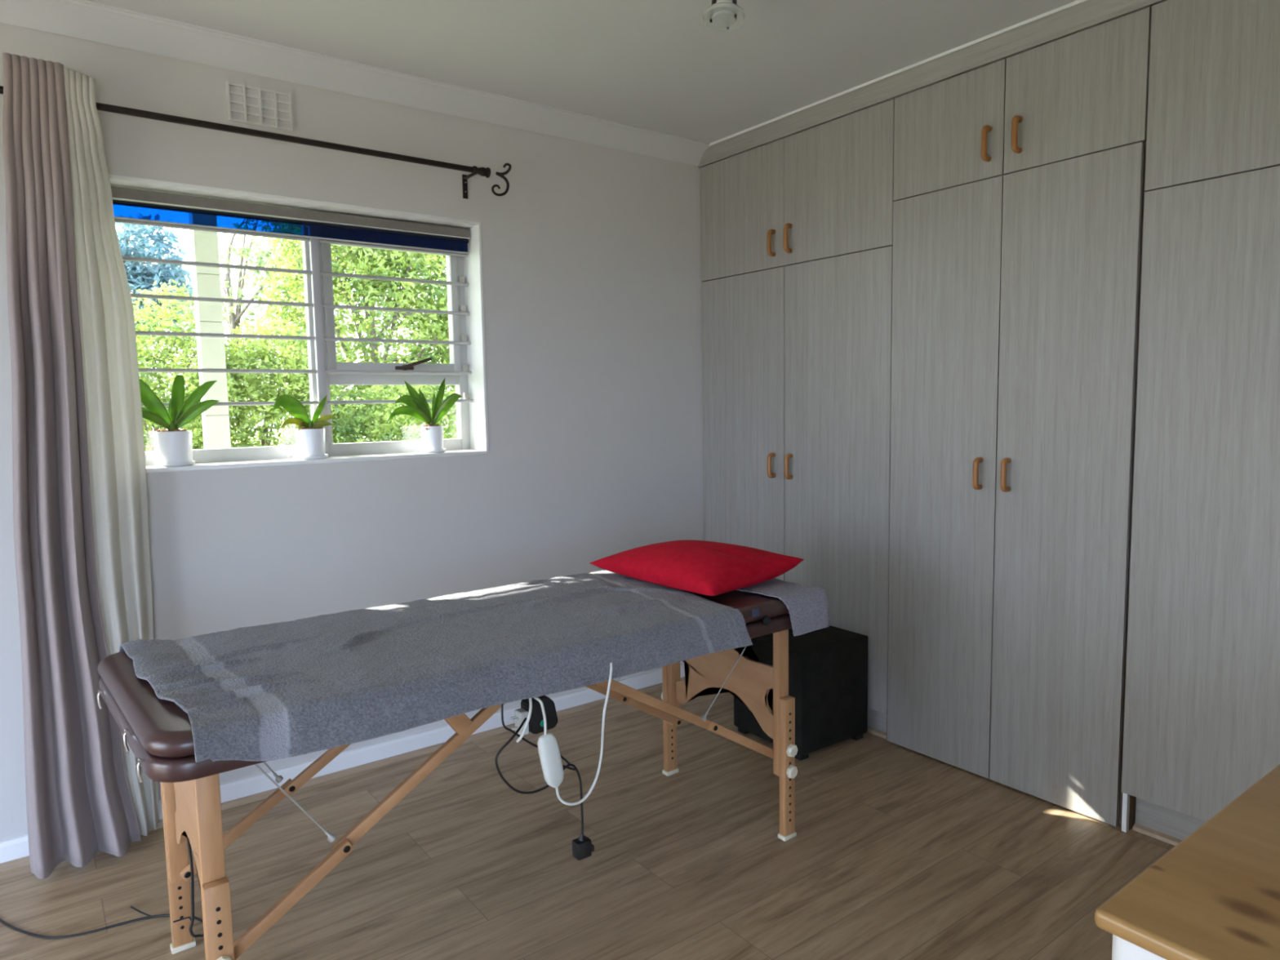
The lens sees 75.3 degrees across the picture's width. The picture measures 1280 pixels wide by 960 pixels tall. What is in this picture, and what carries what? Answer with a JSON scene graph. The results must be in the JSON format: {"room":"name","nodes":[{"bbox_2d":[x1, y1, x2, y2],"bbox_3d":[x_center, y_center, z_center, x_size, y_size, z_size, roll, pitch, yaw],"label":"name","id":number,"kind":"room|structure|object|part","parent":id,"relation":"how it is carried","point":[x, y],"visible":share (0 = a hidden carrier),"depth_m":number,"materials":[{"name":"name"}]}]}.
{"room":"massage room","nodes":[
{"label":"massage room","id":0,"kind":"room"},
{"bbox_2d":[0,22,728,840],"bbox_3d":[-1.226,-0.123,3.029,4.950,2.625,0.220,-5,7,-37],"label":"wall","id":1,"kind":"structure","parent":0,"point":[592,253],"depth_m":3.24,"materials":[{"name":"paint"}]},
{"bbox_2d":[0,85,511,199],"bbox_3d":[-1.743,-1.061,2.356,3.050,0.134,0.113,-5,7,-37],"label":"curtain rod","id":2,"kind":"object","parent":1,"relation":"attached to","point":[482,171],"visible":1,"depth_m":2.77,"materials":[{"name":"brown metal"}]},
{"bbox_2d":[2,52,159,879],"bbox_3d":[-1.628,-0.014,2.421,0.130,2.310,0.383,3,7,40],"label":"curtain","id":3,"kind":"object","parent":2,"relation":"hanging from","point":[81,514],"visible":0.96,"depth_m":2.40,"materials":[{"name":"fabric"}]},
{"bbox_2d":[225,80,293,131],"bbox_3d":[-1.265,-1.242,2.762,0.202,0.120,0.014,-5,7,-37],"label":"air vent","id":4,"kind":"object","parent":1,"relation":"in","point":[248,104],"visible":1,"depth_m":2.76,"materials":[{"name":"paint"}]},
{"bbox_2d":[111,186,470,253],"bbox_3d":[-1.226,-0.906,2.920,1.352,0.097,0.036,-5,7,-37],"label":"roller blind","id":5,"kind":"object","parent":1,"relation":"attached to","point":[128,203],"visible":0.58,"depth_m":2.88,"materials":[{"name":"blue fabric"}]},
{"bbox_3d":[-1.218,-0.859,2.914,1.332,0.005,0.005,-5,7,-37],"label":"rail","id":6,"kind":"part","parent":5,"relation":"part of","materials":[{"name":"blue fabric"}]},
{"bbox_2d":[114,217,472,457],"bbox_3d":[-1.241,-0.521,2.985,1.361,0.887,0.032,-5,7,-37],"label":"bars","id":7,"kind":"object","parent":1,"relation":"attached to","point":[317,305],"visible":0.79,"depth_m":3.01,"materials":[{"name":"white paint"}]},
{"bbox_2d":[108,173,488,473],"bbox_3d":[-1.217,-0.518,2.954,1.390,0.919,0.148,-5,7,-37],"label":"window frame","id":8,"kind":"structure","parent":1,"relation":"attached to","point":[473,264],"depth_m":3.15,"materials":[{"name":"white paint"}]},
{"bbox_2d":[154,460,195,466],"bbox_3d":[-1.535,-0.054,2.740,0.120,0.014,0.120,-5,7,-37],"label":"saucer","id":9,"kind":"object","parent":8,"relation":"on","point":[189,463],"visible":0.83,"depth_m":2.69,"materials":[{"name":"white ceramic"}]},
{"bbox_2d":[138,374,219,462],"bbox_3d":[-1.536,-0.208,2.727,0.276,0.307,0.112,-5,7,-37],"label":"potted plant","id":10,"kind":"object","parent":9,"relation":"on","point":[172,445],"visible":0.94,"depth_m":2.71,"materials":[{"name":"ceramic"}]},
{"bbox_3d":[-1.537,-0.170,2.729,0.021,0.049,0.022,-5,7,-37],"label":"stem","id":11,"kind":"part","parent":10,"relation":"part of","materials":[{"name":"green plant"}]},
{"bbox_3d":[-1.536,-0.108,2.735,0.112,0.106,0.112,-5,7,-37],"label":"pot","id":12,"kind":"part","parent":10,"relation":"part of","materials":[{"name":"white ceramic"}]},
{"bbox_2d":[293,453,328,459],"bbox_3d":[-1.187,-0.084,2.998,0.120,0.014,0.120,-5,7,-37],"label":"saucer","id":13,"kind":"object","parent":8,"relation":"on","point":[323,456],"visible":0.86,"depth_m":2.95,"materials":[{"name":"white ceramic"}]},
{"bbox_2d":[272,394,337,455],"bbox_3d":[-1.201,-0.195,2.979,0.221,0.224,0.102,-5,7,-37],"label":"potted plant","id":14,"kind":"object","parent":13,"relation":"on","point":[310,434],"visible":0.98,"depth_m":2.95,"materials":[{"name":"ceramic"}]},
{"bbox_3d":[-1.188,-0.135,2.993,0.102,0.100,0.102,-5,7,-37],"label":"pot","id":15,"kind":"part","parent":14,"relation":"part of","materials":[{"name":"white ceramic"}]},
{"bbox_3d":[-1.189,-0.194,2.988,0.021,0.049,0.022,-5,7,-37],"label":"stem","id":16,"kind":"part","parent":14,"relation":"part of","materials":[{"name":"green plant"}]},
{"bbox_2d":[419,448,446,453],"bbox_3d":[-0.817,-0.116,3.274,0.104,0.014,0.104,-5,7,-37],"label":"saucer","id":17,"kind":"object","parent":8,"relation":"on","point":[443,450],"visible":0.88,"depth_m":3.23,"materials":[{"name":"white ceramic"}]},
{"bbox_2d":[386,377,462,449],"bbox_3d":[-0.848,-0.256,3.239,0.318,0.284,0.087,-5,7,-37],"label":"potted plant","id":18,"kind":"object","parent":17,"relation":"on","point":[432,433],"visible":0.98,"depth_m":3.23,"materials":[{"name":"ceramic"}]},
{"bbox_3d":[-0.817,-0.165,3.269,0.087,0.096,0.087,-5,7,-37],"label":"pot","id":19,"kind":"part","parent":18,"relation":"part of","materials":[{"name":"white ceramic"}]},
{"bbox_3d":[-0.818,-0.222,3.264,0.021,0.049,0.022,-5,7,-37],"label":"stem","id":20,"kind":"part","parent":18,"relation":"part of","materials":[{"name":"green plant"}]},
{"bbox_2d":[145,240,470,465],"bbox_3d":[-1.259,-0.523,3.010,1.370,0.895,0.090,-5,7,-37],"label":"window","id":21,"kind":"structure","parent":1,"relation":"in","point":[455,264],"depth_m":3.18,"materials":[{"name":"white metal"}]},
{"bbox_3d":[-0.962,-0.670,3.236,0.530,0.518,0.045,-5,7,-37],"label":"sash","id":22,"kind":"part","parent":21,"relation":"part of","materials":[{"name":"white metal"}]},
{"bbox_3d":[-0.890,-0.457,3.262,0.143,0.052,0.029,-4,6,-31],"label":"handle","id":23,"kind":"part","parent":21,"relation":"part of","materials":[{"name":"brown metal"}]},
{"bbox_2d":[0,662,684,872],"bbox_3d":[-1.396,1.074,2.850,4.300,0.080,0.014,-5,7,-37],"label":"baseboard","id":24,"kind":"structure","parent":1,"relation":"attached to","point":[14,848],"depth_m":3.14,"materials":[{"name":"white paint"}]},
{"bbox_2d":[0,0,709,165],"bbox_3d":[-1.408,-1.362,2.584,4.300,0.074,0.112,-5,7,-37],"label":"trim","id":25,"kind":"structure","parent":1,"relation":"attached to","point":[85,20],"depth_m":2.82,"materials":[{"name":"paint"}]},
{"bbox_2d":[708,0,1087,146],"bbox_3d":[1.523,-1.409,2.219,0.034,0.012,4.200,-5,7,-37],"label":"trim","id":26,"kind":"structure","parent":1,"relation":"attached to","point":[1077,2],"depth_m":2.93,"materials":[{"name":"white paint"}]},
{"bbox_2d":[0,688,1175,959],"bbox_3d":[0.209,1.285,1.262,4.950,0.100,4.500,-5,7,-37],"label":"floor","id":27,"kind":"structure","parent":0,"point":[896,852],"depth_m":2.43,"materials":[{"name":"brown wood"}]},
{"bbox_2d":[0,837,204,938],"bbox_3d":[-1.546,0.833,2.154,0.934,0.694,0.247,-1,5,4],"label":"cable","id":28,"kind":"object","parent":27,"relation":"on","point":[193,917],"visible":0.7,"depth_m":2.14,"materials":[{"name":"black plastic"}]},
{"bbox_2d":[97,590,797,959],"bbox_3d":[-0.364,0.761,2.293,1.836,0.771,0.722,-5,7,-37],"label":"massage table","id":29,"kind":"object","parent":27,"relation":"on","point":[158,732],"visible":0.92,"depth_m":2.00,"materials":[{"name":"brown wood"}]},
{"bbox_3d":[-1.145,0.745,2.034,0.042,0.488,0.028,-5,7,-37],"label":"leg","id":30,"kind":"part","parent":29,"relation":"part of","materials":[{"name":"brown wood"}]},
{"bbox_3d":[-0.987,0.713,1.823,0.012,0.404,0.478,-5,7,-37],"label":"panel","id":31,"kind":"part","parent":29,"relation":"part of","materials":[{"name":"brown wood"}]},
{"bbox_3d":[-0.831,0.779,1.616,0.042,0.488,0.028,-5,7,-37],"label":"leg","id":32,"kind":"part","parent":29,"relation":"part of","materials":[{"name":"brown wood"}]},
{"bbox_3d":[-0.801,0.935,1.593,0.040,0.040,0.017,-5,7,-37],"label":"knob","id":33,"kind":"part","parent":29,"relation":"part of","materials":[{"name":"beige plastic"}]},
{"bbox_2d":[119,570,752,762],"bbox_3d":[-0.459,0.431,2.189,1.528,0.141,0.772,-5,7,-37],"label":"blanket","id":34,"kind":"object","parent":29,"relation":"on","point":[288,689],"visible":0.99,"depth_m":1.94,"materials":[{"name":"grey fabric"}]},
{"bbox_2d":[97,590,790,759],"bbox_3d":[-0.369,0.401,2.263,1.830,0.046,0.718,-5,7,-37],"label":"cushion","id":35,"kind":"object","parent":29,"relation":"on","point":[157,728],"depth_m":1.70,"materials":[{"name":"grey fabric"}]},
{"bbox_3d":[-0.368,0.446,2.267,1.828,0.043,0.716,-5,7,-37],"label":"panel","id":36,"kind":"part","parent":29,"relation":"part of","materials":[{"name":"brown plastic"}]},
{"bbox_2d":[515,697,532,742],"bbox_3d":[-0.261,0.548,1.897,0.021,0.094,0.053,3,6,35],"label":"white flex","id":37,"kind":"object","parent":29,"relation":"hanging from","point":[521,736],"visible":0.96,"depth_m":1.89,"materials":[{"name":"plastic"}]},
{"bbox_2d":[510,695,557,735],"bbox_3d":[-0.264,0.553,2.038,0.117,0.131,0.051,-5,7,-37],"label":"power adapter","id":38,"kind":"object","parent":29,"relation":"hanging from","point":[535,725],"visible":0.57,"depth_m":2.02,"materials":[{"name":"black plastic"}]},
{"bbox_2d":[494,703,594,860],"bbox_3d":[-0.233,0.717,1.990,0.258,0.447,0.046,-4,6,-33],"label":"lead","id":39,"kind":"object","parent":29,"relation":"hanging from","point":[582,846],"visible":0.8,"depth_m":2.03,"materials":[{"name":"black plastic"}]},
{"bbox_2d":[533,662,612,805],"bbox_3d":[-0.151,0.612,1.973,0.212,0.325,0.038,-5,7,-37],"label":"controller","id":40,"kind":"object","parent":29,"relation":"hanging from","point":[549,755],"visible":1,"depth_m":1.92,"materials":[{"name":"white plastic"}]},
{"bbox_3d":[-0.229,0.544,1.914,0.019,0.089,0.030,-5,7,-37],"label":"cord","id":41,"kind":"part","parent":40,"relation":"part of","materials":[{"name":"white plastic"}]},
{"bbox_3d":[0.120,0.636,2.974,0.042,0.488,0.028,-5,7,-37],"label":"leg","id":42,"kind":"part","parent":29,"relation":"part of","materials":[{"name":"brown wood"}]},
{"bbox_3d":[0.274,0.604,2.758,0.012,0.404,0.478,-5,7,-37],"label":"panel","id":43,"kind":"part","parent":29,"relation":"part of","materials":[{"name":"brown wood"}]},
{"bbox_3d":[0.434,0.670,2.556,0.042,0.488,0.028,-5,7,-37],"label":"leg","id":44,"kind":"part","parent":29,"relation":"part of","materials":[{"name":"brown wood"}]},
{"bbox_2d":[736,577,830,636],"bbox_3d":[0.314,0.376,2.690,0.254,0.127,0.614,-5,7,-37],"label":"towel","id":45,"kind":"object","parent":29,"relation":"on","point":[807,606],"visible":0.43,"depth_m":2.47,"materials":[{"name":"grey fabric"}]},
{"bbox_2d":[590,539,804,596],"bbox_3d":[0.177,0.256,2.705,0.465,0.109,0.652,-5,7,-37],"label":"cushion","id":46,"kind":"object","parent":45,"relation":"on","point":[709,568],"visible":1,"depth_m":2.56,"materials":[{"name":"red fabric"}]},
{"bbox_3d":[0.466,0.893,2.539,0.040,0.040,0.017,-5,7,-37],"label":"knob","id":47,"kind":"part","parent":29,"relation":"part of","materials":[{"name":"beige plastic"}]},
{"bbox_3d":[0.465,0.826,2.533,0.040,0.040,0.017,-5,7,-37],"label":"knob","id":48,"kind":"part","parent":29,"relation":"part of","materials":[{"name":"beige plastic"}]},
{"bbox_2d":[700,98,895,739],"bbox_3d":[0.852,-0.237,3.758,0.639,2.447,1.083,-5,7,-37],"label":"wardrobe","id":49,"kind":"object","parent":27,"relation":"on","point":[797,229],"visible":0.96,"depth_m":3.45,"materials":[{"name":"grey wood"}]},
{"bbox_3d":[0.474,-0.029,3.834,0.018,1.802,0.535,-5,7,-37],"label":"door","id":50,"kind":"part","parent":49,"relation":"part of","materials":[{"name":"grey wood"}]},
{"bbox_3d":[0.455,-1.192,3.725,0.018,0.525,0.536,-5,7,-37],"label":"door","id":51,"kind":"part","parent":49,"relation":"part of","materials":[{"name":"grey wood"}]},
{"bbox_3d":[0.562,-1.016,3.556,0.041,0.113,0.019,-5,7,-37],"label":"handle","id":52,"kind":"part","parent":49,"relation":"part of","materials":[{"name":"brown wood"}]},
{"bbox_3d":[0.576,-0.064,3.646,0.041,0.111,0.019,-5,7,-37],"label":"handle","id":53,"kind":"part","parent":49,"relation":"part of","materials":[{"name":"brown wood"}]},
{"bbox_3d":[0.619,-1.014,3.479,0.041,0.121,0.019,-5,7,-37],"label":"handle","id":54,"kind":"part","parent":49,"relation":"part of","materials":[{"name":"brown wood"}]},
{"bbox_3d":[0.637,-0.057,3.565,0.041,0.111,0.019,-5,7,-37],"label":"handle","id":55,"kind":"part","parent":49,"relation":"part of","materials":[{"name":"brown wood"}]},
{"bbox_3d":[0.799,0.005,3.401,0.018,1.802,0.544,-5,7,-37],"label":"door","id":56,"kind":"part","parent":49,"relation":"part of","materials":[{"name":"grey wood"}]},
{"bbox_3d":[0.779,-1.157,3.293,0.018,0.525,0.545,-5,7,-37],"label":"door","id":57,"kind":"part","parent":49,"relation":"part of","materials":[{"name":"grey wood"}]},
{"bbox_2d":[733,625,868,760],"bbox_3d":[0.644,0.825,3.344,0.399,0.417,0.399,-5,7,-37],"label":"footstool","id":58,"kind":"object","parent":27,"relation":"on","point":[828,667],"visible":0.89,"depth_m":3.19,"materials":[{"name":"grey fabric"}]},
{"bbox_2d":[887,6,1151,826],"bbox_3d":[1.435,-0.179,2.980,0.639,2.439,0.861,-5,7,-37],"label":"wardrobe","id":59,"kind":"object","parent":27,"relation":"on","point":[1019,182],"visible":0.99,"depth_m":2.75,"materials":[{"name":"grey wood"}]},
{"bbox_3d":[1.091,0.011,3.008,0.018,2.068,0.428,-5,7,-37],"label":"door","id":60,"kind":"part","parent":59,"relation":"part of","materials":[{"name":"grey wood"}]},
{"bbox_3d":[1.071,-1.205,2.895,0.018,0.366,0.428,-5,7,-37],"label":"door","id":61,"kind":"part","parent":59,"relation":"part of","materials":[{"name":"grey wood"}]},
{"bbox_3d":[1.163,-0.022,2.861,0.041,0.113,0.019,-5,7,-37],"label":"handle","id":62,"kind":"part","parent":59,"relation":"part of","materials":[{"name":"brown wood"}]},
{"bbox_3d":[1.149,-1.118,2.754,0.041,0.116,0.019,-5,7,-37],"label":"handle","id":63,"kind":"part","parent":59,"relation":"part of","materials":[{"name":"brown wood"}]},
{"bbox_3d":[1.224,-0.016,2.781,0.041,0.115,0.019,-5,7,-37],"label":"handle","id":64,"kind":"part","parent":59,"relation":"part of","materials":[{"name":"brown wood"}]},
{"bbox_3d":[1.212,-1.113,2.670,0.041,0.116,0.019,-5,7,-37],"label":"handle","id":65,"kind":"part","parent":59,"relation":"part of","materials":[{"name":"brown wood"}]},
{"bbox_3d":[1.348,0.038,2.666,0.018,2.068,0.423,-5,7,-37],"label":"door","id":66,"kind":"part","parent":59,"relation":"part of","materials":[{"name":"grey wood"}]},
{"bbox_3d":[1.329,-1.177,2.551,0.018,0.366,0.429,-5,7,-37],"label":"door","id":67,"kind":"part","parent":59,"relation":"part of","materials":[{"name":"grey wood"}]},
{"bbox_2d":[1094,763,1279,959],"bbox_3d":[1.086,0.863,1.058,0.990,0.750,0.578,-5,7,-37],"label":"table","id":68,"kind":"object","parent":27,"relation":"on","point":[1215,895],"visible":1,"depth_m":0.99,"materials":[{"name":"brown wood"}]},
{"bbox_2d":[1121,0,1279,845],"bbox_3d":[2.053,-0.108,2.156,0.639,2.447,1.196,-5,7,-37],"label":"wardrobe","id":69,"kind":"object","parent":27,"relation":"on","point":[1202,716],"visible":0.98,"depth_m":2.31,"materials":[{"name":"grey wood"}]},
{"bbox_2d":[697,0,1164,167],"bbox_3d":[1.526,-1.370,2.224,0.030,0.068,4.200,-5,7,-37],"label":"trim","id":70,"kind":"structure","parent":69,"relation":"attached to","point":[1089,13],"depth_m":2.87,"materials":[{"name":"white paint"}]},
{"bbox_3d":[1.640,-1.072,2.144,0.018,0.510,0.596,-5,7,-37],"label":"door","id":71,"kind":"part","parent":69,"relation":"part of","materials":[{"name":"grey wood"}]},
{"bbox_2d":[86,0,1167,157],"bbox_3d":[0.152,-1.354,1.032,5.350,0.150,4.940,-5,7,-37],"label":"ceiling","id":72,"kind":"structure","parent":0,"point":[663,66],"depth_m":2.71,"materials":[{"name":"paint"}]},
{"bbox_2d":[710,0,737,29],"bbox_3d":[0.236,-1.335,2.309,0.123,0.129,0.117,-5,7,-37],"label":"ceiling lamp","id":73,"kind":"object","parent":72,"relation":"attached to","point":[722,11],"visible":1,"depth_m":2.30,"materials":[{"name":"silver metal"}]},
{"bbox_3d":[0.234,-1.313,2.310,0.062,0.050,0.062,-5,7,-37],"label":"bulb","id":74,"kind":"part","parent":73,"relation":"part of","materials":[{"name":"white glass"}]},
{"label":"outside","id":75,"kind":"structure","parent":0,"visible":0},
{"bbox_2d":[145,426,456,450],"bbox_3d":[-5.660,0.721,12.159,80.000,0.200,100.000,-5,7,-37],"label":"ground","id":76,"kind":"structure","parent":75,"point":[276,436],"depth_m":47.20,"materials":[{"name":"green plant"}]},
{"bbox_2d":[115,222,194,337],"bbox_3d":[-8.365,-1.931,13.785,2.035,4.875,1.708,-5,7,-37],"label":"tree","id":77,"kind":"object","parent":76,"relation":"on","point":[140,276],"visible":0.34,"depth_m":13.47,"materials":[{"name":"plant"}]},
{"bbox_2d":[132,279,262,451],"bbox_3d":[-4.200,-0.284,6.825,2.056,2.744,1.333,-4,6,-31],"label":"shrub","id":78,"kind":"object","parent":76,"relation":"on","point":[145,355],"visible":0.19,"depth_m":6.76,"materials":[{"name":"green plant"}]},
{"bbox_2d":[189,229,231,448],"bbox_3d":[-2.150,-0.079,4.234,0.108,2.745,0.105,-5,7,-37],"label":"column","id":79,"kind":"structure","parent":76,"relation":"on","point":[204,245],"depth_m":4.13,"materials":[{"name":"paint"}]},
{"bbox_2d":[219,234,305,443],"bbox_3d":[-4.029,-1.288,9.265,1.404,4.285,1.185,-5,7,-37],"label":"tree","id":80,"kind":"object","parent":76,"relation":"on","point":[233,318],"visible":0.27,"depth_m":8.93,"materials":[{"name":"green plant"}]},
{"bbox_2d":[177,315,355,448],"bbox_3d":[-3.355,-0.234,7.539,1.642,2.483,1.352,-5,7,-37],"label":"shrub","id":81,"kind":"object","parent":76,"relation":"on","point":[298,387],"visible":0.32,"depth_m":7.20,"materials":[{"name":"green plant"}]},
{"bbox_2d":[256,237,457,441],"bbox_3d":[-2.454,-1.539,8.929,3.116,4.794,1.991,-5,7,-40],"label":"tree","id":82,"kind":"object","parent":76,"relation":"on","point":[362,260],"visible":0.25,"depth_m":8.17,"materials":[{"name":"green plant"}]},
{"bbox_2d":[287,385,457,444],"bbox_3d":[-2.192,0.004,7.878,2.302,1.908,1.208,-5,7,-37],"label":"shrub","id":83,"kind":"object","parent":76,"relation":"on","point":[366,413],"visible":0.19,"depth_m":7.47,"materials":[{"name":"green plant"}]}
]}

